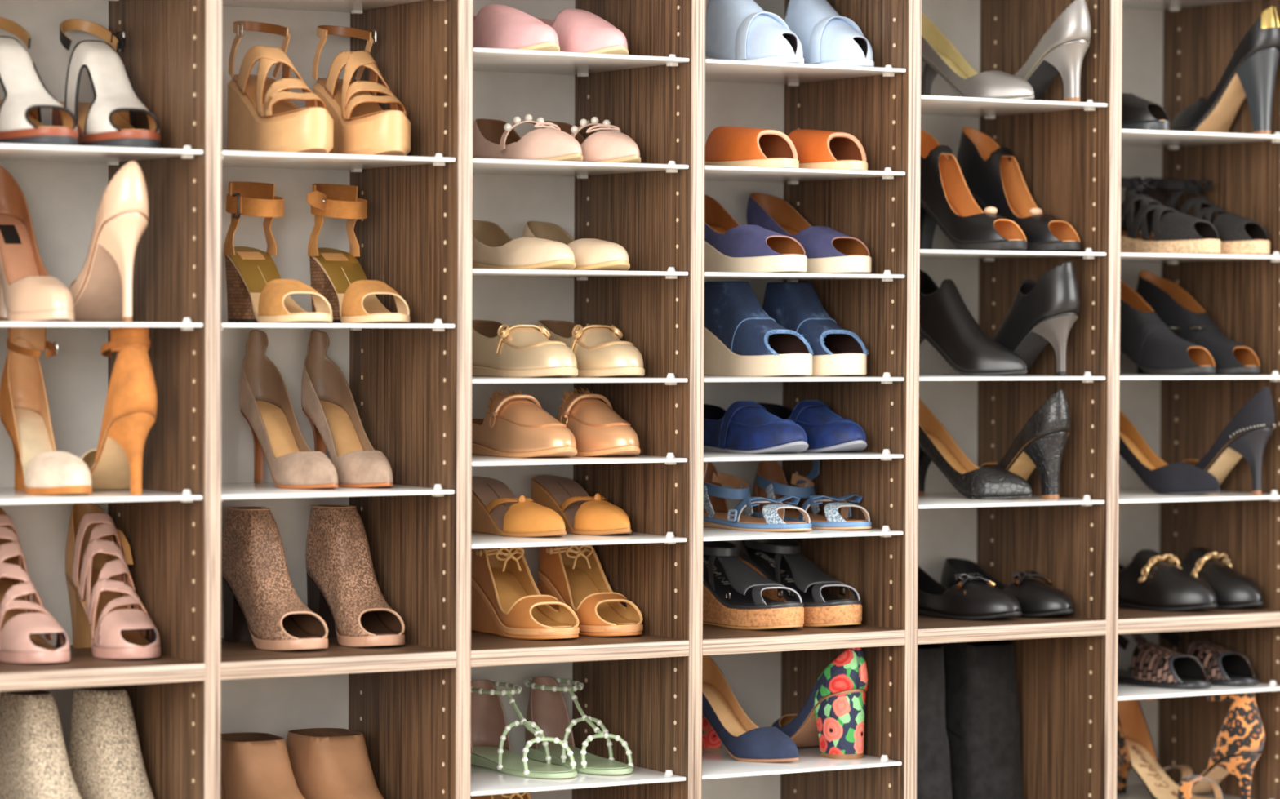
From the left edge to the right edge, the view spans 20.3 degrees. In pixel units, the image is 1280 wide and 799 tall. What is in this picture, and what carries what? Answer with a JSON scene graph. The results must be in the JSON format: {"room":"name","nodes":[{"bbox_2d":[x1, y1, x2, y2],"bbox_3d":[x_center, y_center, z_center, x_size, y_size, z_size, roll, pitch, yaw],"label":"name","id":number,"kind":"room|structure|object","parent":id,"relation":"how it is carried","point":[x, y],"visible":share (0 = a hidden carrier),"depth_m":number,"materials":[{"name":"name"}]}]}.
{"room":"walk-in closet","nodes":[
{"label":"walk-in closet","id":0,"kind":"room"},
{"bbox_2d":[1206,692,1265,770],"bbox_3d":[0.806,0.446,4.802,0.052,0.109,0.075,-1,1,-34],"label":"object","id":1,"kind":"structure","parent":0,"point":[1242,731],"depth_m":4.78,"materials":[{"name":"leather"}]},
{"bbox_3d":[1.164,0.990,1.196,12.000,0.020,7.500,0,1,-31],"label":"floor","id":2,"kind":"structure","parent":0,"visible":0},
{"bbox_2d":[0,0,1279,798],"bbox_3d":[-0.006,0.088,4.428,1.911,1.638,0.291,0,1,-31],"label":"cabinet","id":3,"kind":"object","parent":2,"relation":"on","point":[416,400],"visible":0.66,"depth_m":4.42,"materials":[{"name":"brown wood"}]},
{"bbox_2d":[0,507,70,663],"bbox_3d":[-0.705,0.206,4.043,0.075,0.170,0.210,0,1,-31],"label":"bootie","id":4,"kind":"object","parent":3,"relation":"on","point":[21,642],"visible":1,"depth_m":4.01,"materials":[{"name":"leather"}]},
{"bbox_2d":[0,487,202,504],"bbox_3d":[-0.683,0.106,4.024,0.293,0.014,0.278,0,1,-31],"label":"glass shelf","id":5,"kind":"object","parent":3,"relation":"attached to","point":[8,495],"visible":0.62,"depth_m":3.95,"materials":[{"name":"white glass"}]},
{"bbox_2d":[0,326,92,495],"bbox_3d":[-0.669,0.012,4.025,0.070,0.186,0.196,0,1,-31],"label":"pump","id":6,"kind":"object","parent":5,"relation":"on","point":[40,469],"visible":1,"depth_m":4.06,"materials":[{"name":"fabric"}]},
{"bbox_2d":[0,337,56,462],"bbox_3d":[-0.698,0.000,4.068,0.050,0.141,0.092,0,1,-31],"label":"shoe upper","id":7,"kind":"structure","parent":6,"relation":"on","point":[22,386],"depth_m":4.09,"materials":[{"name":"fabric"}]},
{"bbox_2d":[79,327,157,494],"bbox_3d":[-0.595,0.011,4.054,0.070,0.186,0.196,0,1,-30],"label":"pump","id":8,"kind":"object","parent":5,"relation":"on","point":[130,412],"visible":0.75,"depth_m":3.98,"materials":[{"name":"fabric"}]},
{"bbox_2d":[94,345,157,462],"bbox_3d":[-0.573,0.002,4.007,0.050,0.141,0.092,0,1,-30],"label":"shoe upper","id":9,"kind":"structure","parent":8,"relation":"on","point":[132,387],"depth_m":3.98,"materials":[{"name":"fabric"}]},
{"bbox_2d":[0,143,203,165],"bbox_3d":[-0.681,-0.278,4.016,0.293,0.014,0.278,0,1,-31],"label":"glass shelf","id":10,"kind":"object","parent":3,"relation":"attached to","point":[112,156],"visible":1,"depth_m":3.97,"materials":[{"name":"white"}]},
{"bbox_2d":[0,17,78,146],"bbox_3d":[-0.699,-0.359,4.027,0.084,0.160,0.225,0,1,-31],"label":"sandal","id":11,"kind":"object","parent":10,"relation":"on","point":[25,93],"visible":0.93,"depth_m":3.99,"materials":[{"name":"leather"}]},
{"bbox_2d":[52,18,160,148],"bbox_3d":[-0.609,-0.360,4.080,0.084,0.160,0.225,0,1,-31],"label":"sandal","id":12,"kind":"object","parent":10,"relation":"on","point":[107,121],"visible":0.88,"depth_m":4.08,"materials":[{"name":"leather"}]},
{"bbox_2d":[0,317,203,330],"bbox_3d":[-0.682,-0.086,4.020,0.293,0.014,0.278,0,1,-31],"label":"glass shelf","id":13,"kind":"object","parent":3,"relation":"attached to","point":[187,324],"visible":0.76,"depth_m":3.92,"materials":[{"name":"white"}]},
{"bbox_2d":[0,165,74,322],"bbox_3d":[-0.687,-0.177,4.017,0.072,0.179,0.198,0,1,-31],"label":"pump","id":14,"kind":"object","parent":13,"relation":"on","point":[28,293],"visible":1,"depth_m":4.03,"materials":[{"name":"beige leather"}]},
{"bbox_2d":[67,160,148,322],"bbox_3d":[-0.606,-0.177,4.049,0.072,0.179,0.197,0,1,-29],"label":"pump","id":15,"kind":"object","parent":13,"relation":"on","point":[102,291],"visible":0.88,"depth_m":3.98,"materials":[{"name":"beige leather"}]},
{"bbox_2d":[0,644,203,673],"bbox_3d":[-0.685,0.301,4.030,0.296,0.019,0.284,0,1,-31],"label":"shelf","id":16,"kind":"object","parent":3,"relation":"attached to","point":[174,659],"depth_m":3.97,"materials":[{"name":"brown wood"}]},
{"bbox_2d":[65,502,160,658],"bbox_3d":[-0.606,0.206,4.101,0.075,0.170,0.210,0,1,-31],"label":"sandal","id":17,"kind":"object","parent":3,"relation":"on","point":[102,593],"visible":0.99,"depth_m":4.11,"materials":[{"name":"leather"}]},
{"bbox_2d":[221,506,328,650],"bbox_3d":[-0.432,0.210,4.208,0.074,0.159,0.204,0,1,-31],"label":"bootie","id":18,"kind":"object","parent":3,"relation":"on","point":[262,606],"visible":1,"depth_m":4.20,"materials":[{"name":"fabric"}]},
{"bbox_2d":[220,636,453,662],"bbox_3d":[-0.413,0.299,4.190,0.296,0.019,0.284,0,1,-31],"label":"shelf","id":19,"kind":"object","parent":3,"relation":"attached to","point":[415,649],"depth_m":4.12,"materials":[{"name":"brown wood"}]},
{"bbox_2d":[221,481,454,501],"bbox_3d":[-0.411,0.104,4.184,0.293,0.014,0.278,0,1,-31],"label":"glass shelf","id":20,"kind":"object","parent":3,"relation":"attached to","point":[232,491],"visible":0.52,"depth_m":4.11,"materials":[{"name":"white"}]},
{"bbox_2d":[239,329,337,488],"bbox_3d":[-0.410,0.010,4.205,0.068,0.184,0.220,0,1,-31],"label":"pump","id":21,"kind":"object","parent":20,"relation":"on","point":[265,403],"visible":1,"depth_m":4.24,"materials":[{"name":"leather"}]},
{"bbox_2d":[301,329,393,487],"bbox_3d":[-0.344,0.009,4.245,0.068,0.184,0.220,0,1,-31],"label":"pump","id":22,"kind":"object","parent":20,"relation":"on","point":[327,402],"visible":0.98,"depth_m":4.29,"materials":[{"name":"leather"}]},
{"bbox_2d":[221,319,454,331],"bbox_3d":[-0.410,-0.088,4.180,0.293,0.014,0.278,0,1,-31],"label":"glass shelf","id":23,"kind":"object","parent":3,"relation":"attached to","point":[438,326],"visible":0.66,"depth_m":4.07,"materials":[{"name":"white"}]},
{"bbox_2d":[223,181,332,323],"bbox_3d":[-0.424,-0.173,4.177,0.078,0.168,0.206,0,1,-31],"label":"sandal","id":24,"kind":"object","parent":23,"relation":"on","point":[256,292],"visible":1,"depth_m":4.20,"materials":[{"name":"leather"}]},
{"bbox_2d":[306,183,409,323],"bbox_3d":[-0.341,-0.174,4.226,0.093,0.168,0.206,0,1,-31],"label":"sandal","id":25,"kind":"object","parent":23,"relation":"on","point":[338,276],"visible":0.97,"depth_m":4.25,"materials":[{"name":"leather"}]},
{"bbox_2d":[221,150,455,172],"bbox_3d":[-0.410,-0.280,4.176,0.293,0.014,0.278,0,1,-31],"label":"glass shelf","id":26,"kind":"object","parent":3,"relation":"attached to","point":[353,162],"visible":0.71,"depth_m":4.12,"materials":[{"name":"white"}]},
{"bbox_2d":[227,21,333,153],"bbox_3d":[-0.419,-0.364,4.169,0.078,0.165,0.197,0,1,-31],"label":"wedge","id":27,"kind":"object","parent":26,"relation":"on","point":[263,116],"visible":0.94,"depth_m":4.15,"materials":[{"name":"leather"}]},
{"bbox_2d":[311,25,410,155],"bbox_3d":[-0.329,-0.365,4.223,0.078,0.165,0.197,0,1,-31],"label":"wedge","id":28,"kind":"object","parent":26,"relation":"on","point":[361,126],"visible":0.94,"depth_m":4.20,"materials":[{"name":"leather"}]},
{"bbox_2d":[305,504,404,647],"bbox_3d":[-0.341,0.209,4.261,0.074,0.159,0.204,0,1,-31],"label":"bootie","id":29,"kind":"object","parent":3,"relation":"on","point":[343,588],"visible":1,"depth_m":4.26,"materials":[{"name":"fabric"}]},
{"bbox_2d":[471,547,579,639],"bbox_3d":[-0.144,0.232,4.372,0.080,0.109,0.208,0,1,-31],"label":"wedge","id":30,"kind":"object","parent":3,"relation":"on","point":[507,602],"visible":0.85,"depth_m":4.38,"materials":[{"name":"leather"}]},
{"bbox_2d":[470,760,685,795],"bbox_3d":[-0.141,0.454,4.352,0.293,0.014,0.278,0,1,-31],"label":"glass shelf","id":31,"kind":"object","parent":3,"relation":"attached to","point":[483,781],"visible":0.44,"depth_m":4.27,"materials":[{"name":"white glass"}]},
{"bbox_2d":[470,680,577,778],"bbox_3d":[-0.149,0.402,4.370,0.079,0.100,0.230,0,1,-31],"label":"sandal","id":32,"kind":"object","parent":31,"relation":"on","point":[490,743],"visible":0.88,"depth_m":4.39,"materials":[{"name":"leather"}]},
{"bbox_2d":[524,676,633,774],"bbox_3d":[-0.075,0.401,4.413,0.079,0.100,0.230,0,1,-31],"label":"sandal","id":33,"kind":"object","parent":31,"relation":"on","point":[547,707],"visible":0.91,"depth_m":4.45,"materials":[{"name":"leather"}]},
{"bbox_2d":[471,532,687,548],"bbox_3d":[-0.140,0.166,4.346,0.293,0.014,0.278,0,1,-31],"label":"glass shelf","id":34,"kind":"object","parent":3,"relation":"attached to","point":[478,540],"visible":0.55,"depth_m":4.26,"materials":[{"name":"white glass"}]},
{"bbox_2d":[471,476,566,537],"bbox_3d":[-0.151,0.131,4.364,0.076,0.066,0.228,0,1,-31],"label":"shoe","id":35,"kind":"object","parent":34,"relation":"on","point":[495,510],"visible":0.95,"depth_m":4.34,"materials":[{"name":"leather"}]},
{"bbox_2d":[530,475,631,534],"bbox_3d":[-0.067,0.130,4.413,0.076,0.066,0.228,0,1,-31],"label":"shoe","id":36,"kind":"object","parent":34,"relation":"on","point":[581,513],"visible":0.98,"depth_m":4.39,"materials":[{"name":"leather"}]},
{"bbox_2d":[471,631,687,650],"bbox_3d":[-0.141,0.297,4.350,0.296,0.019,0.284,0,1,-31],"label":"shelf","id":37,"kind":"object","parent":3,"relation":"attached to","point":[649,640],"depth_m":4.28,"materials":[{"name":"brown wood"}]},
{"bbox_2d":[471,453,687,466],"bbox_3d":[-0.140,0.070,4.344,0.293,0.014,0.278,0,1,-31],"label":"glass shelf","id":38,"kind":"object","parent":3,"relation":"attached to","point":[477,460],"visible":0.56,"depth_m":4.25,"materials":[{"name":"white"}]},
{"bbox_2d":[471,387,577,457],"bbox_3d":[-0.148,0.027,4.346,0.079,0.082,0.240,0,1,-31],"label":"loafer mule","id":39,"kind":"object","parent":38,"relation":"on","point":[512,426],"visible":0.91,"depth_m":4.30,"materials":[{"name":"leather"}]},
{"bbox_2d":[555,387,639,456],"bbox_3d":[-0.068,0.027,4.394,0.079,0.082,0.240,0,1,-31],"label":"loafer mule","id":40,"kind":"object","parent":38,"relation":"on","point":[597,430],"visible":0.84,"depth_m":4.33,"materials":[{"name":"leather"}]},
{"bbox_2d":[471,266,688,280],"bbox_3d":[-0.139,-0.154,4.339,0.293,0.014,0.278,0,1,-31],"label":"glass shelf","id":41,"kind":"object","parent":3,"relation":"attached to","point":[582,275],"visible":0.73,"depth_m":4.25,"materials":[{"name":"white"}]},
{"bbox_2d":[471,219,575,270],"bbox_3d":[-0.149,-0.188,4.348,0.077,0.065,0.236,0,1,-31],"label":"flat shoe","id":42,"kind":"object","parent":41,"relation":"on","point":[492,248],"visible":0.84,"depth_m":4.29,"materials":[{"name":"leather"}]},
{"bbox_2d":[471,373,688,385],"bbox_3d":[-0.139,-0.026,4.342,0.293,0.014,0.278,0,1,-31],"label":"glass shelf","id":43,"kind":"object","parent":3,"relation":"attached to","point":[670,380],"visible":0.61,"depth_m":4.24,"materials":[{"name":"white"}]},
{"bbox_2d":[471,320,577,377],"bbox_3d":[-0.149,-0.062,4.351,0.079,0.069,0.236,0,1,-31],"label":"shoe","id":44,"kind":"object","parent":43,"relation":"on","point":[499,349],"visible":0.91,"depth_m":4.30,"materials":[{"name":"beige leather"}]},
{"bbox_2d":[535,320,644,377],"bbox_3d":[-0.064,-0.063,4.401,0.079,0.069,0.236,0,1,-31],"label":"loafer","id":45,"kind":"object","parent":43,"relation":"on","point":[598,351],"visible":0.84,"depth_m":4.33,"materials":[{"name":"beige leather"}]},
{"bbox_2d":[472,47,688,76],"bbox_3d":[-0.137,-0.410,4.334,0.293,0.014,0.278,0,1,-31],"label":"glass shelf","id":46,"kind":"object","parent":3,"relation":"attached to","point":[487,60],"visible":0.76,"depth_m":4.30,"materials":[{"name":"white glass"}]},
{"bbox_2d":[472,158,688,178],"bbox_3d":[-0.138,-0.282,4.337,0.293,0.014,0.278,0,1,-31],"label":"glass shelf","id":47,"kind":"object","parent":3,"relation":"attached to","point":[581,170],"visible":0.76,"depth_m":4.29,"materials":[{"name":"white"}]},
{"bbox_2d":[472,114,582,161],"bbox_3d":[-0.138,-0.316,4.351,0.086,0.063,0.242,0,1,-31],"label":"flat shoe","id":48,"kind":"object","parent":47,"relation":"on","point":[492,139],"visible":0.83,"depth_m":4.32,"materials":[{"name":"leather"}]},
{"bbox_2d":[537,545,643,636],"bbox_3d":[-0.063,0.232,4.420,0.080,0.109,0.208,0,1,-31],"label":"wedge","id":49,"kind":"object","parent":3,"relation":"on","point":[575,575],"visible":0.86,"depth_m":4.44,"materials":[{"name":"leather"}]},
{"bbox_2d":[702,541,804,629],"bbox_3d":[0.123,0.230,4.523,0.084,0.110,0.227,-1,1,-35],"label":"sandal","id":50,"kind":"object","parent":3,"relation":"on","point":[731,600],"visible":0.8,"depth_m":4.49},
{"bbox_2d":[738,538,862,626],"bbox_3d":[0.204,0.229,4.572,0.084,0.110,0.227,-1,1,-35],"label":"sandal","id":51,"kind":"object","parent":3,"relation":"on","point":[782,562],"visible":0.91,"depth_m":4.56},
{"bbox_2d":[702,742,902,779],"bbox_3d":[0.131,0.452,4.512,0.293,0.014,0.278,0,1,-31],"label":"glass shelf","id":52,"kind":"object","parent":3,"relation":"attached to","point":[720,764],"visible":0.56,"depth_m":4.43,"materials":[{"name":"white glass"}]},
{"bbox_2d":[702,655,799,762],"bbox_3d":[0.124,0.379,4.511,0.069,0.143,0.211,-1,2,-42],"label":"pump","id":53,"kind":"object","parent":52,"relation":"on","point":[724,720],"visible":0.64,"depth_m":4.51,"materials":[{"name":"fabric"}]},
{"bbox_2d":[771,647,867,759],"bbox_3d":[0.222,0.378,4.573,0.069,0.143,0.212,0,1,-31],"label":"pump","id":54,"kind":"object","parent":52,"relation":"on","point":[831,718],"visible":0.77,"depth_m":4.49,"materials":[{"name":"fabric"}]},
{"bbox_2d":[702,525,902,541],"bbox_3d":[0.132,0.164,4.506,0.293,0.014,0.278,0,1,-31],"label":"glass shelf","id":55,"kind":"object","parent":3,"relation":"attached to","point":[709,534],"visible":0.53,"depth_m":4.41,"materials":[{"name":"white glass"}]},
{"bbox_2d":[702,462,812,531],"bbox_3d":[0.135,0.118,4.510,0.082,0.087,0.225,-1,1,-35],"label":"sandal","id":56,"kind":"object","parent":55,"relation":"on","point":[716,513],"visible":0.81,"depth_m":4.51,"materials":[{"name":"leather"}]},
{"bbox_2d":[751,459,871,529],"bbox_3d":[0.219,0.118,4.561,0.082,0.087,0.225,-1,1,-35],"label":"sandal","id":57,"kind":"object","parent":55,"relation":"on","point":[770,480],"visible":0.79,"depth_m":4.57,"materials":[{"name":"leather"}]},
{"bbox_2d":[703,448,903,462],"bbox_3d":[0.132,0.068,4.504,0.293,0.014,0.278,0,1,-31],"label":"glass shelf","id":58,"kind":"object","parent":3,"relation":"attached to","point":[708,456],"visible":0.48,"depth_m":4.41,"materials":[{"name":"white"}]},
{"bbox_2d":[703,400,808,453],"bbox_3d":[0.132,0.034,4.513,0.079,0.065,0.234,-1,1,-34],"label":"loafer","id":59,"kind":"object","parent":58,"relation":"on","point":[746,427],"visible":0.87,"depth_m":4.46,"materials":[{"name":"fabric"}]},
{"bbox_2d":[703,372,904,383],"bbox_3d":[0.133,-0.028,4.502,0.293,0.014,0.278,0,1,-31],"label":"glass shelf","id":60,"kind":"object","parent":3,"relation":"attached to","point":[886,378],"visible":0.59,"depth_m":4.40,"materials":[{"name":"white"}]},
{"bbox_2d":[703,281,813,376],"bbox_3d":[0.139,-0.089,4.508,0.080,0.119,0.213,-1,1,-33],"label":"wedge","id":61,"kind":"object","parent":60,"relation":"on","point":[740,339],"visible":0.98,"depth_m":4.49,"materials":[{"name":"fabric"}]},
{"bbox_2d":[762,282,868,376],"bbox_3d":[0.213,-0.090,4.553,0.080,0.119,0.213,-1,1,-34],"label":"wedge","id":62,"kind":"object","parent":60,"relation":"on","point":[797,307],"visible":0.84,"depth_m":4.53,"materials":[{"name":"fabric"}]},
{"bbox_2d":[704,270,904,282],"bbox_3d":[0.133,-0.156,4.499,0.293,0.014,0.278,0,1,-31],"label":"glass shelf","id":63,"kind":"object","parent":3,"relation":"attached to","point":[886,276],"visible":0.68,"depth_m":4.41,"materials":[{"name":"white"}]},
{"bbox_2d":[704,194,807,273],"bbox_3d":[0.125,-0.212,4.507,0.078,0.108,0.235,-1,1,-35],"label":"wedge","id":64,"kind":"object","parent":63,"relation":"on","point":[730,246],"visible":0.73,"depth_m":4.46,"materials":[{"name":"fabric"}]},
{"bbox_2d":[746,192,871,274],"bbox_3d":[0.213,-0.212,4.560,0.078,0.108,0.235,-1,1,-35],"label":"wedge","id":65,"kind":"object","parent":63,"relation":"on","point":[828,250],"visible":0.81,"depth_m":4.53,"materials":[{"name":"fabric"}]},
{"bbox_2d":[705,58,906,86],"bbox_3d":[0.134,-0.412,4.494,0.293,0.014,0.278,0,1,-31],"label":"glass shelf","id":66,"kind":"object","parent":3,"relation":"attached to","point":[791,74],"visible":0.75,"depth_m":4.45,"materials":[{"name":"white glass"}]},
{"bbox_2d":[705,0,804,63],"bbox_3d":[0.126,-0.468,4.491,0.085,0.109,0.224,-1,1,-35],"label":"shoe","id":67,"kind":"object","parent":66,"relation":"on","point":[735,29],"visible":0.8,"depth_m":4.44,"materials":[{"name":"leather"}]},
{"bbox_2d":[784,0,874,66],"bbox_3d":[0.222,-0.469,4.548,0.085,0.109,0.224,-1,1,-35],"label":"shoe","id":68,"kind":"object","parent":66,"relation":"on","point":[825,37],"visible":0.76,"depth_m":4.49,"materials":[{"name":"leather"}]},
{"bbox_2d":[916,643,951,798],"bbox_3d":[0.373,0.518,4.667,0.111,0.420,0.257,0,1,-31],"label":"boot","id":69,"kind":"object","parent":3,"relation":"on","point":[933,758],"visible":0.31,"depth_m":4.67,"materials":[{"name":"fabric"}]},
{"bbox_2d":[917,566,1022,620],"bbox_3d":[0.408,0.249,4.680,0.077,0.067,0.235,-1,2,-40],"label":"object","id":70,"kind":"object","parent":3,"relation":"on","point":[966,600],"visible":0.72,"depth_m":4.62,"materials":[{"name":"leather"}]},
{"bbox_2d":[940,640,1023,798],"bbox_3d":[0.475,0.517,4.727,0.111,0.420,0.257,0,1,-31],"label":"boot","id":71,"kind":"object","parent":3,"relation":"on","point":[982,714],"visible":0.63,"depth_m":4.73,"materials":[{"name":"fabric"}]},
{"bbox_2d":[918,491,1104,509],"bbox_3d":[0.404,0.130,4.666,0.293,0.014,0.278,0,1,-31],"label":"glass shelf","id":72,"kind":"object","parent":3,"relation":"attached to","point":[952,500],"visible":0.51,"depth_m":4.59,"materials":[{"name":"white glass"}]},
{"bbox_2d":[918,398,1032,499],"bbox_3d":[0.423,0.056,4.670,0.217,0.143,0.067,1,2,39],"label":"pump","id":73,"kind":"object","parent":72,"relation":"on","point":[937,446],"visible":0.79,"depth_m":4.67,"materials":[{"name":"leather"}]},
{"bbox_2d":[978,389,1070,499],"bbox_3d":[0.491,0.056,4.706,0.067,0.143,0.218,-1,1,-33],"label":"pump","id":74,"kind":"object","parent":72,"relation":"on","point":[1041,443],"visible":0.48,"depth_m":4.63,"materials":[{"name":"leather"}]},
{"bbox_2d":[919,371,1105,382],"bbox_3d":[0.404,-0.030,4.662,0.293,0.014,0.278,0,1,-31],"label":"glass shelf","id":75,"kind":"object","parent":3,"relation":"attached to","point":[1087,377],"visible":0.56,"depth_m":4.56,"materials":[{"name":"white"}]},
{"bbox_2d":[919,269,1026,375],"bbox_3d":[0.419,-0.106,4.660,0.068,0.148,0.215,-1,2,-45],"label":"boot","id":76,"kind":"object","parent":75,"relation":"on","point":[946,322],"visible":0.77,"depth_m":4.64,"materials":[{"name":"leather"}]},
{"bbox_2d":[991,261,1079,376],"bbox_3d":[0.500,-0.106,4.688,0.068,0.148,0.215,-1,1,-34],"label":"boot","id":77,"kind":"object","parent":75,"relation":"on","point":[1043,312],"visible":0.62,"depth_m":4.61,"materials":[{"name":"leather"}]},
{"bbox_2d":[920,248,1106,261],"bbox_3d":[0.405,-0.190,4.659,0.293,0.014,0.278,0,1,-31],"label":"glass shelf","id":78,"kind":"object","parent":3,"relation":"attached to","point":[988,255],"visible":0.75,"depth_m":4.58,"materials":[{"name":"white"}]},
{"bbox_2d":[920,128,1026,250],"bbox_3d":[0.418,-0.277,4.656,0.074,0.170,0.214,-1,2,-41],"label":"pump","id":79,"kind":"object","parent":78,"relation":"on","point":[946,200],"visible":0.7,"depth_m":4.65,"materials":[{"name":"leather"}]},
{"bbox_2d":[956,126,1080,251],"bbox_3d":[0.497,-0.278,4.704,0.074,0.170,0.214,-1,2,-40],"label":"pump","id":80,"kind":"object","parent":78,"relation":"on","point":[992,180],"visible":0.82,"depth_m":4.72,"materials":[{"name":"leather"}]},
{"bbox_2d":[920,94,1107,119],"bbox_3d":[0.406,-0.382,4.655,0.293,0.014,0.278,0,1,-31],"label":"glass shelf","id":81,"kind":"object","parent":3,"relation":"attached to","point":[938,105],"visible":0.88,"depth_m":4.61,"materials":[{"name":"white glass"}]},
{"bbox_2d":[920,12,1034,99],"bbox_3d":[0.431,-0.452,4.666,0.068,0.135,0.216,-1,2,-43],"label":"pump","id":82,"kind":"object","parent":81,"relation":"on","point":[939,55],"visible":0.72,"depth_m":4.67,"materials":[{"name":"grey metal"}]},
{"bbox_2d":[1013,0,1091,102],"bbox_3d":[0.512,-0.451,4.675,0.068,0.135,0.216,-1,1,-35],"label":"pump","id":83,"kind":"object","parent":81,"relation":"on","point":[1062,49],"visible":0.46,"depth_m":4.60,"materials":[{"name":"grey"}]},
{"bbox_2d":[1118,549,1217,611],"bbox_3d":[0.684,0.242,4.833,0.082,0.079,0.230,-1,2,-42],"label":"loafer","id":84,"kind":"object","parent":3,"relation":"on","point":[1151,581],"visible":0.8,"depth_m":4.79,"materials":[{"name":"leather"}]},
{"bbox_2d":[1116,783,1240,798],"bbox_3d":[0.673,0.543,4.835,0.293,0.014,0.278,0,1,-31],"label":"glass shelf","id":85,"kind":"object","parent":3,"relation":"attached to","point":[1140,791],"visible":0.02,"depth_m":4.89,"materials":[{"name":"white glass"}]},
{"bbox_2d":[1116,697,1222,798],"bbox_3d":[0.708,0.466,4.841,0.076,0.152,0.214,-1,1,-35],"label":"sandal","id":86,"kind":"object","parent":85,"relation":"on","point":[1135,750],"visible":0.69,"depth_m":4.87,"materials":[{"name":"leather"}]},
{"bbox_2d":[1161,692,1265,798],"bbox_3d":[0.770,0.466,4.862,0.076,0.152,0.214,-1,1,-34],"label":"sandal","id":87,"kind":"object","parent":85,"relation":"on","point":[1239,744],"visible":0.73,"depth_m":4.79,"materials":[{"name":"leather"}]},
{"bbox_2d":[1118,487,1279,503],"bbox_3d":[0.675,0.128,4.826,0.293,0.014,0.278,0,1,-31],"label":"glass shelf","id":88,"kind":"object","parent":3,"relation":"attached to","point":[1126,495],"visible":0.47,"depth_m":4.74,"materials":[{"name":"white glass"}]},
{"bbox_2d":[1182,386,1275,495],"bbox_3d":[0.775,0.053,4.846,0.067,0.145,0.217,0,1,-31],"label":"pump","id":89,"kind":"object","parent":88,"relation":"on","point":[1246,435],"visible":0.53,"depth_m":4.77,"materials":[{"name":"fabric"}]},
{"bbox_2d":[1120,371,1279,381],"bbox_3d":[0.676,-0.033,4.822,0.293,0.014,0.278,0,1,-31],"label":"glass shelf","id":90,"kind":"object","parent":3,"relation":"attached to","point":[1275,376],"visible":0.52,"depth_m":4.72,"materials":[{"name":"white"}]},
{"bbox_2d":[1120,280,1215,374],"bbox_3d":[0.685,-0.105,4.818,0.074,0.142,0.222,-1,2,-39],"label":"shoe","id":91,"kind":"object","parent":90,"relation":"on","point":[1145,340],"visible":0.72,"depth_m":4.79,"materials":[{"name":"fabric"}]},
{"bbox_2d":[1135,270,1260,374],"bbox_3d":[0.756,-0.106,4.861,0.074,0.142,0.222,-1,2,-39],"label":"shoe","id":92,"kind":"object","parent":90,"relation":"on","point":[1175,307],"visible":0.72,"depth_m":4.85,"materials":[{"name":"fabric"}]},
{"bbox_2d":[1120,251,1279,264],"bbox_3d":[0.677,-0.192,4.819,0.293,0.014,0.278,0,1,-31],"label":"glass shelf","id":93,"kind":"object","parent":3,"relation":"attached to","point":[1171,259],"visible":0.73,"depth_m":4.74,"materials":[{"name":"white"}]},
{"bbox_2d":[1120,177,1220,253],"bbox_3d":[0.687,-0.249,4.820,0.079,0.110,0.231,-1,2,-38],"label":"espadrille","id":94,"kind":"object","parent":93,"relation":"on","point":[1176,232],"visible":0.64,"depth_m":4.78,"materials":[{"name":"black fabric"}]},
{"bbox_2d":[1138,177,1270,255],"bbox_3d":[0.765,-0.250,4.867,0.079,0.110,0.231,-1,2,-39],"label":"espadrille","id":95,"kind":"object","parent":93,"relation":"on","point":[1237,235],"visible":0.59,"depth_m":4.83,"materials":[{"name":"black fabric"}]},
{"bbox_2d":[1121,128,1279,149],"bbox_3d":[0.677,-0.352,4.816,0.293,0.014,0.278,0,1,-31],"label":"glass shelf","id":96,"kind":"object","parent":3,"relation":"attached to","point":[1173,140],"visible":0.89,"depth_m":4.76,"materials":[{"name":"white"}]},
{"bbox_2d":[1171,6,1279,134],"bbox_3d":[0.791,-0.440,4.837,0.068,0.171,0.202,-1,1,-35],"label":"pump","id":97,"kind":"object","parent":96,"relation":"on","point":[1251,72],"visible":0.97,"depth_m":4.77,"materials":[{"name":"leather"}]},
{"bbox_3d":[-0.685,0.522,4.033,0.293,0.014,0.278,0,1,-31],"label":"glass shelf","id":98,"kind":"object","parent":3,"relation":"attached to","visible":0},
{"bbox_2d":[0,688,81,798],"bbox_3d":[-0.663,0.427,4.037,0.078,0.186,0.204,-1,1,-36],"label":"boot","id":99,"kind":"object","parent":98,"relation":"on","point":[34,764],"visible":0.99,"depth_m":4.04,"materials":[{"name":"fabric"}]},
{"bbox_2d":[67,685,155,798],"bbox_3d":[-0.592,0.427,4.080,0.078,0.186,0.204,-1,1,-36],"label":"boot","id":100,"kind":"object","parent":98,"relation":"on","point":[105,758],"visible":0.9,"depth_m":4.08,"materials":[{"name":"fabric"}]},
{"bbox_3d":[-0.413,0.520,4.193,0.293,0.014,0.278,0,1,-31],"label":"glass shelf","id":101,"kind":"object","parent":3,"relation":"attached to","visible":0},
{"bbox_2d":[220,732,305,798],"bbox_3d":[-0.436,0.460,4.199,0.090,0.116,0.230,0,1,-31],"label":"boot","id":102,"kind":"object","parent":101,"relation":"on","point":[254,765],"visible":0.73,"depth_m":4.20,"materials":[{"name":"leather"}]},
{"bbox_2d":[285,728,383,798],"bbox_3d":[-0.348,0.459,4.251,0.090,0.116,0.230,0,1,-31],"label":"boot","id":103,"kind":"object","parent":101,"relation":"on","point":[326,763],"visible":0.91,"depth_m":4.25,"materials":[{"name":"leather"}]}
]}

